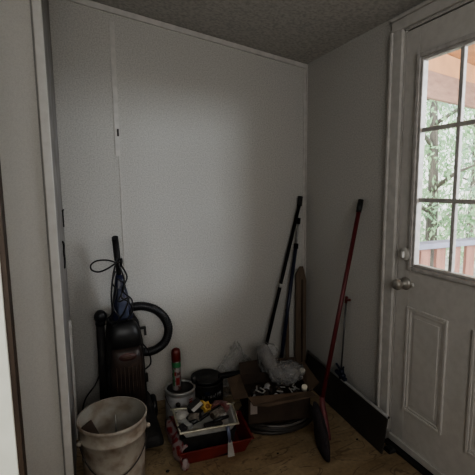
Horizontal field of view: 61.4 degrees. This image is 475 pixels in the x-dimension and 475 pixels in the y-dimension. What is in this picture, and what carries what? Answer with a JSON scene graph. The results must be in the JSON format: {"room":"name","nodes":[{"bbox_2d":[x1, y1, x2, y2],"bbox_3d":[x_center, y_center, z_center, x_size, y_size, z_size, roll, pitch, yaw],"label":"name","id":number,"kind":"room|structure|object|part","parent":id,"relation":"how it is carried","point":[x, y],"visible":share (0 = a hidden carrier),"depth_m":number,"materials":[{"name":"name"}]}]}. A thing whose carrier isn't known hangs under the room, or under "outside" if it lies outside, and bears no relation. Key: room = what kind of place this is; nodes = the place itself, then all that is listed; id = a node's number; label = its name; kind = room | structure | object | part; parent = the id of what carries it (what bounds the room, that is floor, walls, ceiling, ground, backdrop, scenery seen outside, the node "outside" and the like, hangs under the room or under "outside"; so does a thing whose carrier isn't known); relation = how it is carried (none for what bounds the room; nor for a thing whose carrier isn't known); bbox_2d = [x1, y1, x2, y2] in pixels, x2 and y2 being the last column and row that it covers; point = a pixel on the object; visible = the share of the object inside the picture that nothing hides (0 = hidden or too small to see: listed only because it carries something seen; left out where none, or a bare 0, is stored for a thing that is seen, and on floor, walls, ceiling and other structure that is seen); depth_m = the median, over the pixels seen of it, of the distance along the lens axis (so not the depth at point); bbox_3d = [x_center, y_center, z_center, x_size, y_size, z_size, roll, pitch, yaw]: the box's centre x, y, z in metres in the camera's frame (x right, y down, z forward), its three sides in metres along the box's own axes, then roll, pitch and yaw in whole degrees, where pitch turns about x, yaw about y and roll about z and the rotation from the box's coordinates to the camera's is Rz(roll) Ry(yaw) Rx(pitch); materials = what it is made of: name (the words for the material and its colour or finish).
{"room":"utility room","nodes":[
{"label":"utility room","id":0,"kind":"room"},
{"bbox_2d":[0,0,63,474],"bbox_3d":[-1.217,-0.091,1.325,1.110,2.560,0.080,-4,8,-21],"label":"door frame","id":1,"kind":"structure","parent":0,"point":[20,153],"depth_m":1.47,"materials":[{"name":"white wood"}]},
{"bbox_2d":[41,0,76,474],"bbox_3d":[-0.864,-0.073,1.851,0.080,2.379,0.728,-4,8,-21],"label":"wall","id":2,"kind":"structure","parent":0,"point":[45,3],"depth_m":1.82,"materials":[{"name":"white paint"}]},
{"bbox_2d":[29,0,73,474],"bbox_3d":[-0.695,-0.015,1.508,0.030,2.350,0.044,-4,8,-21],"label":"trim","id":3,"kind":"structure","parent":2,"relation":"attached to","point":[37,17],"depth_m":1.49,"materials":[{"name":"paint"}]},
{"bbox_2d":[62,241,65,268],"bbox_3d":[-0.845,0.080,1.946,0.012,0.138,0.076,-4,8,-21],"label":"trim","id":4,"kind":"structure","parent":2,"relation":"attached to","point":[62,241],"depth_m":1.95,"materials":[{"name":"grey metal"}]},
{"bbox_2d":[69,320,77,439],"bbox_3d":[-0.867,0.759,2.120,0.012,0.660,0.030,-4,8,-21],"label":"trim","id":5,"kind":"structure","parent":2,"relation":"attached to","point":[70,325],"depth_m":2.10,"materials":[{"name":"paint"}]},
{"bbox_2d":[48,0,303,414],"bbox_3d":[-0.266,-0.165,2.527,1.732,2.374,0.100,-4,8,-21],"label":"wall","id":6,"kind":"structure","parent":0,"point":[211,134],"depth_m":2.42,"materials":[{"name":"white paint"}]},
{"bbox_2d":[109,22,126,287],"bbox_3d":[-0.673,-0.064,2.321,0.026,2.235,0.006,-4,8,-21],"label":"trim","id":7,"kind":"structure","parent":6,"relation":"attached to","point":[111,24],"depth_m":2.23,"materials":[{"name":"paint"}]},
{"bbox_2d":[66,0,306,67],"bbox_3d":[-0.257,-1.192,2.339,1.532,0.254,0.012,-4,8,-21],"label":"trim","id":8,"kind":"structure","parent":6,"relation":"attached to","point":[88,3],"depth_m":2.31,"materials":[{"name":"paint"}]},
{"bbox_2d":[302,65,307,271],"bbox_3d":[0.461,-0.077,2.764,0.018,2.120,0.018,-4,8,-21],"label":"trim","id":9,"kind":"structure","parent":6,"relation":"attached to","point":[305,69],"depth_m":2.71,"materials":[{"name":"paint"}]},
{"bbox_2d":[76,386,421,474],"bbox_3d":[-0.008,1.313,0.597,2.866,0.060,4.198,-4,8,-21],"label":"floor","id":10,"kind":"structure","parent":0,"point":[299,454],"depth_m":1.99,"materials":[{"name":"brown wood"}]},
{"bbox_2d":[0,163,26,474],"bbox_3d":[-0.770,0.265,0.544,0.832,2.030,0.037,-4,8,-21],"label":"door","id":11,"kind":"structure","parent":10,"relation":"on","point":[12,442],"depth_m":0.68,"materials":[{"name":"paint"}]},
{"bbox_2d":[76,396,149,474],"bbox_3d":[-0.536,0.946,1.754,0.306,0.369,0.302,-4,8,-21],"label":"plastic bucket","id":12,"kind":"object","parent":10,"relation":"on","point":[108,452],"visible":0.98,"depth_m":1.68,"materials":[{"name":"plastic"}]},
{"bbox_2d":[81,420,98,433],"bbox_3d":[-0.629,0.845,1.731,0.083,0.082,0.068,-5,9,-28],"label":"scrap","id":13,"kind":"object","parent":12,"relation":"in","point":[90,427],"visible":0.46,"depth_m":1.74,"materials":[{"name":"cardboard"}]},
{"bbox_3d":[-0.498,0.908,1.665,0.289,0.129,0.119,-4,8,-26],"label":"bail handle","id":14,"kind":"part","parent":12,"relation":"part of","materials":[{"name":"metal"}]},
{"bbox_2d":[82,236,172,448],"bbox_3d":[-0.583,0.538,2.138,0.526,1.088,0.407,-4,8,-21],"label":"vacuum","id":15,"kind":"object","parent":10,"relation":"on","point":[121,353],"visible":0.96,"depth_m":2.15,"materials":[{"name":"black plastic"}]},
{"bbox_3d":[-0.802,0.902,2.228,0.145,0.348,0.087,-1,8,-4],"label":"power cord","id":16,"kind":"part","parent":15,"relation":"part of","materials":[{"name":"black plastic"}]},
{"bbox_3d":[-0.620,0.436,2.158,0.300,0.657,0.075,-4,8,-21],"label":"power cord","id":17,"kind":"part","parent":15,"relation":"part of","materials":[{"name":"black plastic"}]},
{"bbox_2d":[108,319,141,349],"bbox_3d":[-0.611,0.521,2.170,0.176,0.137,0.120,-4,8,-21],"label":"canister","id":18,"kind":"object","parent":15,"relation":"on","point":[123,334],"depth_m":2.13,"materials":[{"name":"black plastic"}]},
{"bbox_2d":[110,346,145,403],"bbox_3d":[-0.599,0.755,2.182,0.184,0.345,0.128,-4,8,-21],"label":"canister","id":19,"kind":"object","parent":15,"relation":"on","point":[127,363],"depth_m":2.13,"materials":[{"name":"red plastic"}]},
{"bbox_2d":[116,365,141,399],"bbox_3d":[-0.577,0.785,2.131,0.125,0.200,0.012,-4,8,-21],"label":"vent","id":20,"kind":"object","parent":15,"relation":"on","point":[128,377],"depth_m":2.13,"materials":[{"name":"plastic"}]},
{"bbox_2d":[165,379,196,418],"bbox_3d":[-0.330,0.959,2.324,0.184,0.195,0.182,-4,8,-21],"label":"paint can","id":21,"kind":"object","parent":10,"relation":"on","point":[181,398],"visible":0.58,"depth_m":2.26,"materials":[{"name":"metal"}]},
{"bbox_2d":[171,347,180,390],"bbox_3d":[-0.355,0.761,2.324,0.053,0.248,0.053,-4,8,-21],"label":"spray can","id":22,"kind":"object","parent":21,"relation":"on","point":[175,353],"visible":1,"depth_m":2.30,"materials":[{"name":"red metal"}]},
{"bbox_2d":[174,372,179,384],"bbox_3d":[-0.348,0.814,2.308,0.030,0.080,0.004,-3,8,-15],"label":"print","id":23,"kind":"object","parent":22,"relation":"attached to","point":[176,374],"depth_m":2.31},
{"bbox_3d":[-0.332,0.877,2.316,0.154,0.020,0.154,-4,8,-21],"label":"can lid","id":24,"kind":"part","parent":21,"relation":"part of","materials":[{"name":"black metal"}]},
{"bbox_2d":[181,458,189,470],"bbox_3d":[-0.249,1.082,1.906,0.042,0.063,0.038,-4,8,-21],"label":"plastic wrapper","id":25,"kind":"object","parent":10,"relation":"on","point":[185,463],"visible":1,"depth_m":1.89,"materials":[{"name":"plastic"}]},
{"bbox_2d":[195,379,222,403],"bbox_3d":[-0.182,0.951,2.455,0.190,0.172,0.190,-4,8,-21],"label":"can","id":26,"kind":"object","parent":10,"relation":"on","point":[211,393],"visible":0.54,"depth_m":2.37,"materials":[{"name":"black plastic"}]},
{"bbox_2d":[191,369,239,385],"bbox_3d":[-0.139,0.827,2.440,0.326,0.073,0.188,-4,8,-21],"label":"pan","id":27,"kind":"object","parent":26,"relation":"on","point":[203,377],"visible":0.97,"depth_m":2.42,"materials":[{"name":"black plastic"}]},
{"bbox_2d":[191,369,221,385],"bbox_3d":[-0.189,0.852,2.423,0.188,0.030,0.188,-4,8,-21],"label":"bowl","id":28,"kind":"object","parent":27,"relation":"on","point":[204,377],"depth_m":2.44,"materials":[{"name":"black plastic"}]},
{"bbox_3d":[-0.043,0.835,2.433,0.153,0.049,0.037,-1,8,-4],"label":"handle","id":29,"kind":"part","parent":27,"relation":"part of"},
{"bbox_2d":[169,410,254,463],"bbox_3d":[-0.142,1.038,2.102,0.390,0.088,0.337,-3,8,-16],"label":"bin","id":30,"kind":"object","parent":10,"relation":"on","point":[243,436],"visible":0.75,"depth_m":1.99,"materials":[{"name":"plastic"}]},
{"bbox_2d":[165,418,187,465],"bbox_3d":[-0.323,1.032,2.023,0.058,0.112,0.281,-4,8,-27],"label":"plastic bag","id":31,"kind":"object","parent":30,"relation":"hanging from","point":[173,436],"visible":0.95,"depth_m":1.98,"materials":[{"name":"plastic"}]},
{"bbox_2d":[180,425,236,456],"bbox_3d":[-0.164,1.015,2.036,0.301,0.140,0.205,-2,8,-10],"label":"paint tray","id":32,"kind":"object","parent":30,"relation":"in","point":[218,438],"visible":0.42,"depth_m":1.95,"materials":[{"name":"plastic"}]},
{"bbox_2d":[170,400,239,437],"bbox_3d":[-0.167,0.901,2.019,0.343,0.106,0.230,-2,8,-9],"label":"paint tray","id":33,"kind":"object","parent":32,"relation":"on","point":[198,429],"depth_m":2.01,"materials":[{"name":"metal"}]},
{"bbox_2d":[175,410,188,419],"bbox_3d":[-0.282,0.908,2.042,0.069,0.032,0.080,-4,8,-21],"label":"scrap","id":34,"kind":"object","parent":33,"relation":"on","point":[181,414],"visible":0.9,"depth_m":2.03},
{"bbox_2d":[178,416,187,423],"bbox_3d":[-0.252,0.906,2.003,0.086,0.019,0.036,-6,9,-37],"label":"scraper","id":35,"kind":"object","parent":33,"relation":"on","point":[181,421],"visible":0.51,"depth_m":1.99,"materials":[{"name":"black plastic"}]},
{"bbox_2d":[187,398,202,412],"bbox_3d":[-0.216,0.886,2.080,0.091,0.089,0.070,-7,10,-41],"label":"box","id":36,"kind":"object","parent":33,"relation":"on","point":[195,406],"visible":0.8,"depth_m":2.06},
{"bbox_2d":[188,412,201,420],"bbox_3d":[-0.211,0.897,1.997,0.065,0.048,0.041,1,8,10],"label":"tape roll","id":37,"kind":"object","parent":33,"relation":"on","point":[191,416],"visible":0.94,"depth_m":1.98,"materials":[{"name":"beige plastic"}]},
{"bbox_2d":[177,404,220,431],"bbox_3d":[-0.179,0.902,2.001,0.260,0.032,0.048,-7,10,-39],"label":"brush","id":38,"kind":"object","parent":33,"relation":"on","point":[184,426],"visible":0.93,"depth_m":1.96,"materials":[{"name":"black plastic"}]},
{"bbox_3d":[-0.160,0.899,2.022,0.203,0.031,0.029,-7,10,-42],"label":"handle","id":39,"kind":"part","parent":38,"relation":"part of","materials":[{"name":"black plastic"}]},
{"bbox_3d":[-0.162,0.873,2.072,0.062,0.065,0.054,-4,8,-21],"label":"yellow knob","id":40,"kind":"part","parent":33,"relation":"part of","materials":[{"name":"yellow plastic"}]},
{"bbox_2d":[203,415,228,427],"bbox_3d":[-0.102,0.915,1.992,0.132,0.031,0.040,-5,9,-30],"label":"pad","id":41,"kind":"object","parent":33,"relation":"on","point":[216,422],"visible":0.91,"depth_m":1.98,"materials":[{"name":"plastic"}]},
{"bbox_3d":[-0.082,0.909,2.006,0.082,0.022,0.019,-5,9,-28],"label":"handle","id":42,"kind":"part","parent":41,"relation":"part of","materials":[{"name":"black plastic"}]},
{"bbox_2d":[210,406,224,419],"bbox_3d":[-0.104,0.894,2.039,0.042,0.043,0.074,6,10,41],"label":"roller sleeve","id":43,"kind":"object","parent":33,"relation":"on","point":[220,410],"visible":0.99,"depth_m":2.02,"materials":[{"name":"fabric"}]},
{"bbox_2d":[211,400,229,412],"bbox_3d":[-0.097,0.916,2.144,0.130,0.082,0.095,-4,8,-21],"label":"rag","id":44,"kind":"object","parent":33,"relation":"on","point":[215,403],"visible":0.43,"depth_m":2.13,"materials":[{"name":"pink fabric"}]},
{"bbox_2d":[226,426,234,456],"bbox_3d":[-0.036,0.996,1.951,0.042,0.157,0.023,1,8,14],"label":"paintbrush","id":45,"kind":"object","parent":33,"relation":"on","point":[230,444],"visible":1,"depth_m":1.95,"materials":[{"name":"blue plastic"}]},
{"bbox_3d":[-0.043,0.956,1.947,0.019,0.078,0.029,-7,10,-41],"label":"handle","id":46,"kind":"part","parent":45,"relation":"part of","materials":[{"name":"blue plastic"}]},
{"bbox_3d":[-0.031,1.031,1.955,0.036,0.085,0.004,-3,8,-18],"label":"blade","id":47,"kind":"part","parent":45,"relation":"part of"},
{"bbox_2d":[239,404,312,434],"bbox_3d":[0.225,1.022,2.355,0.484,0.051,0.393,-4,8,-21],"label":"tubing","id":48,"kind":"object","parent":10,"relation":"on","point":[261,429],"visible":0.35,"depth_m":2.19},
{"bbox_2d":[227,357,318,424],"bbox_3d":[0.200,0.883,2.292,0.496,0.236,0.367,-2,8,-9],"label":"cardboard box","id":49,"kind":"object","parent":48,"relation":"on","point":[295,405],"visible":0.86,"depth_m":2.21,"materials":[{"name":"cardboard"}]},
{"bbox_2d":[251,389,256,396],"bbox_3d":[0.095,0.895,2.272,0.038,0.078,0.063,1,8,9],"label":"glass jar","id":50,"kind":"object","parent":49,"relation":"in","point":[253,391],"visible":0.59,"depth_m":2.25,"materials":[{"name":"glass"}]},
{"bbox_2d":[263,386,269,394],"bbox_3d":[0.160,0.874,2.240,0.037,0.062,0.078,0,8,8],"label":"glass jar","id":51,"kind":"object","parent":49,"relation":"in","point":[266,388],"visible":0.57,"depth_m":2.24,"materials":[{"name":"glass"}]},
{"bbox_2d":[256,344,283,378],"bbox_3d":[0.195,0.736,2.374,0.167,0.196,0.084,2,8,18],"label":"roll","id":52,"kind":"object","parent":49,"relation":"in","point":[266,356],"visible":0.97,"depth_m":2.34,"materials":[{"name":"plastic"}]},
{"bbox_2d":[244,380,299,396],"bbox_3d":[0.205,0.947,2.330,0.326,0.099,0.244,-2,8,-10],"label":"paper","id":53,"kind":"object","parent":49,"relation":"in","point":[249,387],"visible":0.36,"depth_m":2.40,"materials":[{"name":"paper"}]},
{"bbox_2d":[257,384,263,391],"bbox_3d":[0.139,0.877,2.308,0.075,0.072,0.038,-7,10,-38],"label":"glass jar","id":54,"kind":"object","parent":53,"relation":"on","point":[258,385],"visible":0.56,"depth_m":2.29,"materials":[{"name":"glass"}]},
{"bbox_2d":[264,383,274,394],"bbox_3d":[0.183,0.868,2.283,0.063,0.078,0.040,-4,8,-21],"label":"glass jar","id":55,"kind":"object","parent":53,"relation":"on","point":[271,390],"visible":0.77,"depth_m":2.27,"materials":[{"name":"glass"}]},
{"bbox_2d":[273,384,283,393],"bbox_3d":[0.237,0.870,2.262,0.072,0.075,0.038,4,9,33],"label":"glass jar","id":56,"kind":"object","parent":49,"relation":"in","point":[277,387],"visible":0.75,"depth_m":2.25,"materials":[{"name":"glass"}]},
{"bbox_2d":[269,361,304,385],"bbox_3d":[0.291,0.798,2.369,0.241,0.127,0.185,-4,8,-21],"label":"clear bag","id":57,"kind":"object","parent":49,"relation":"in","point":[289,369],"visible":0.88,"depth_m":2.36,"materials":[{"name":"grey plastic"}]},
{"bbox_2d":[298,368,304,390],"bbox_3d":[0.385,0.846,2.376,0.048,0.149,0.049,-4,8,-21],"label":"bottle","id":58,"kind":"object","parent":49,"relation":"in","point":[302,370],"visible":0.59,"depth_m":2.36,"materials":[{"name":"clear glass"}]},
{"bbox_2d":[300,384,306,391],"bbox_3d":[0.377,0.894,2.256,0.048,0.139,0.049,-4,8,-21],"label":"bottle","id":59,"kind":"object","parent":49,"relation":"in","point":[304,386],"visible":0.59,"depth_m":2.24,"materials":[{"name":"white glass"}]},
{"bbox_2d":[266,418,305,427],"bbox_3d":[0.273,1.014,2.176,0.240,0.011,0.037,-3,8,-17],"label":"tubing","id":60,"kind":"object","parent":48,"relation":"on","point":[304,419],"visible":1,"depth_m":2.16,"materials":[{"name":"grey plastic"}]},
{"bbox_2d":[260,196,302,371],"bbox_3d":[0.280,0.363,2.683,0.395,1.269,0.036,-5,9,-32],"label":"pole","id":61,"kind":"object","parent":10,"relation":"on","point":[300,198],"visible":0.89,"depth_m":2.68,"materials":[{"name":"black metal"}]},
{"bbox_2d":[285,309,288,356],"bbox_3d":[0.344,0.741,2.764,0.026,0.495,0.074,0,8,2],"label":"wooden stake","id":62,"kind":"object","parent":10,"relation":"on","point":[287,333],"visible":0.28,"depth_m":2.76,"materials":[{"name":"beige wood"}]},
{"bbox_2d":[280,218,300,357],"bbox_3d":[0.351,0.430,2.715,0.228,1.119,0.039,-7,10,-41],"label":"pole","id":63,"kind":"object","parent":10,"relation":"on","point":[299,219],"visible":0.87,"depth_m":2.70,"materials":[{"name":"metal"}]},
{"bbox_2d":[295,266,305,368],"bbox_3d":[0.440,0.591,2.783,0.077,0.788,0.041,-1,8,-1],"label":"wooden board","id":64,"kind":"object","parent":10,"relation":"on","point":[300,279],"visible":0.78,"depth_m":2.77,"materials":[{"name":"beige wood"}]},
{"bbox_2d":[312,199,363,462],"bbox_3d":[0.508,0.438,2.100,0.144,1.261,0.481,4,9,32],"label":"broom","id":65,"kind":"object","parent":10,"relation":"on","point":[322,433],"visible":1,"depth_m":2.08,"materials":[{"name":"black plastic"}]},
{"bbox_2d":[306,350,389,453],"bbox_3d":[0.602,0.937,2.395,0.062,0.196,0.849,-3,8,-18],"label":"sheet","id":66,"kind":"object","parent":10,"relation":"on","point":[362,414],"visible":0.89,"depth_m":2.26,"materials":[{"name":"metal"}]},
{"bbox_2d":[335,296,350,380],"bbox_3d":[0.629,0.599,2.369,0.066,0.502,0.099,-4,8,-21],"label":"rod","id":67,"kind":"object","parent":66,"relation":"on","point":[340,372],"visible":1,"depth_m":2.38,"materials":[{"name":"black metal"}]},
{"bbox_2d":[383,445,395,453],"bbox_3d":[0.774,1.076,2.034,0.046,0.017,0.048,-4,8,-21],"label":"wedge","id":68,"kind":"object","parent":10,"relation":"on","point":[389,449],"visible":0.97,"depth_m":2.02,"materials":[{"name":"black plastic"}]},
{"bbox_2d":[91,0,425,63],"bbox_3d":[-0.090,-1.067,0.261,2.746,0.486,4.198,-4,8,-21],"label":"ceiling","id":69,"kind":"structure","parent":0,"point":[303,31],"depth_m":2.10,"materials":[{"name":"paint"}]},
{"bbox_2d":[305,0,466,438],"bbox_3d":[1.228,0.099,0.989,0.100,2.220,4.098,-4,8,-21],"label":"wall","id":70,"kind":"structure","parent":0,"point":[347,100],"depth_m":2.31,"materials":[{"name":"white paint"}]},
{"bbox_2d":[384,438,432,474],"bbox_3d":[0.999,1.120,1.698,0.130,0.014,0.935,-4,8,-21],"label":"threshold","id":71,"kind":"object","parent":70,"relation":"attached to","point":[399,451],"depth_m":1.96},
{"bbox_2d":[376,0,474,434],"bbox_3d":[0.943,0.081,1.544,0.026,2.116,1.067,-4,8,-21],"label":"trim","id":72,"kind":"structure","parent":70,"relation":"attached to","point":[429,8],"depth_m":1.96,"materials":[{"name":"paint"}]},
{"bbox_2d":[388,1,474,474],"bbox_3d":[0.945,0.109,1.546,0.115,2.016,0.916,-4,8,-21],"label":"door","id":73,"kind":"structure","parent":70,"relation":"in","point":[433,402],"depth_m":1.80,"materials":[{"name":"paint"}]},
{"bbox_3d":[0.782,0.224,1.925,0.073,0.064,0.064,-4,8,-21],"label":"knob","id":74,"kind":"part","parent":73,"relation":"part of","materials":[{"name":"silver metal"}]},
{"bbox_3d":[0.868,0.609,1.863,0.005,0.444,0.142,-4,8,-21],"label":"raised panel","id":75,"kind":"part","parent":73,"relation":"part of","materials":[{"name":"paint"}]},
{"bbox_3d":[0.865,0.609,1.862,0.010,0.532,0.232,-4,8,-21],"label":"panel moulding","id":76,"kind":"part","parent":73,"relation":"part of","materials":[{"name":"paint"}]},
{"bbox_3d":[0.994,0.650,1.539,0.010,0.532,0.232,-4,8,-21],"label":"panel moulding","id":77,"kind":"part","parent":73,"relation":"part of","materials":[{"name":"paint"}]},
{"bbox_2d":[427,70,474,108],"bbox_3d":[1.782,-1.212,3.310,2.836,0.200,0.039,-6,9,-35],"label":"beam","id":78,"kind":"structure","parent":0,"point":[440,87],"depth_m":3.22,"materials":[{"name":"brown wood"}]},
{"bbox_2d":[428,54,474,83],"bbox_3d":[1.776,-1.418,3.292,2.833,0.207,0.019,-6,9,-35],"label":"board","id":79,"kind":"object","parent":78,"relation":"on","point":[448,65],"visible":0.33,"depth_m":3.25,"materials":[{"name":"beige wood"}]},
{"bbox_2d":[448,44,474,65],"bbox_3d":[2.506,-1.300,1.700,2.954,0.140,4.800,-4,8,-21],"label":"porch roof","id":80,"kind":"structure","parent":0,"point":[471,49],"depth_m":3.23,"materials":[{"name":"orange wood"}]},
{"label":"outside","id":81,"kind":"structure","parent":0,"visible":0},
{"bbox_2d":[420,209,474,275],"bbox_3d":[13.586,0.791,8.769,28.454,0.050,38.000,-4,8,-21],"label":"ground","id":82,"kind":"structure","parent":81,"point":[460,211],"depth_m":16.64,"materials":[{"name":"white snow"}]},
{"bbox_2d":[424,101,462,147],"bbox_3d":[3.157,-2.217,9.716,3.715,5.897,3.323,-4,8,-21],"label":"leafy tree","id":83,"kind":"object","parent":82,"relation":"on","point":[427,101],"visible":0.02,"depth_m":9.12,"materials":[{"name":"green plant"}]},
{"bbox_2d":[420,99,474,266],"bbox_3d":[2.789,-1.093,5.655,2.650,4.738,2.752,1,8,11],"label":"leafy tree","id":84,"kind":"object","parent":82,"relation":"on","point":[431,150],"visible":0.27,"depth_m":5.57,"materials":[{"name":"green plant"}]},
{"bbox_2d":[423,103,474,237],"bbox_3d":[6.498,-2.508,11.361,4.290,5.973,3.211,5,10,39],"label":"bare tree","id":85,"kind":"object","parent":82,"relation":"on","point":[472,184],"visible":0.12,"depth_m":11.38,"materials":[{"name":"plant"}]},
{"bbox_2d":[425,102,474,262],"bbox_3d":[5.266,-1.591,7.901,3.137,5.085,3.427,2,8,16],"label":"leafy tree","id":86,"kind":"object","parent":82,"relation":"on","point":[452,106],"visible":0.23,"depth_m":7.88,"materials":[{"name":"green plant"}]},
{"bbox_3d":[2.586,1.181,1.615,2.754,0.080,3.800,-4,8,-21],"label":"porch deck","id":87,"kind":"object","parent":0,"visible":0},
{"bbox_2d":[419,237,474,275],"bbox_3d":[1.945,0.418,3.154,2.700,0.845,0.110,-4,8,-21],"label":"porch railing","id":88,"kind":"object","parent":87,"relation":"on","point":[439,246],"visible":0.13,"depth_m":2.93,"materials":[{"name":"white wood"}]},
{"bbox_3d":[1.940,0.019,3.101,2.700,0.040,0.110,-4,8,-21],"label":"rail","id":89,"kind":"part","parent":88,"relation":"part of","materials":[{"name":"white wood"}]}
]}

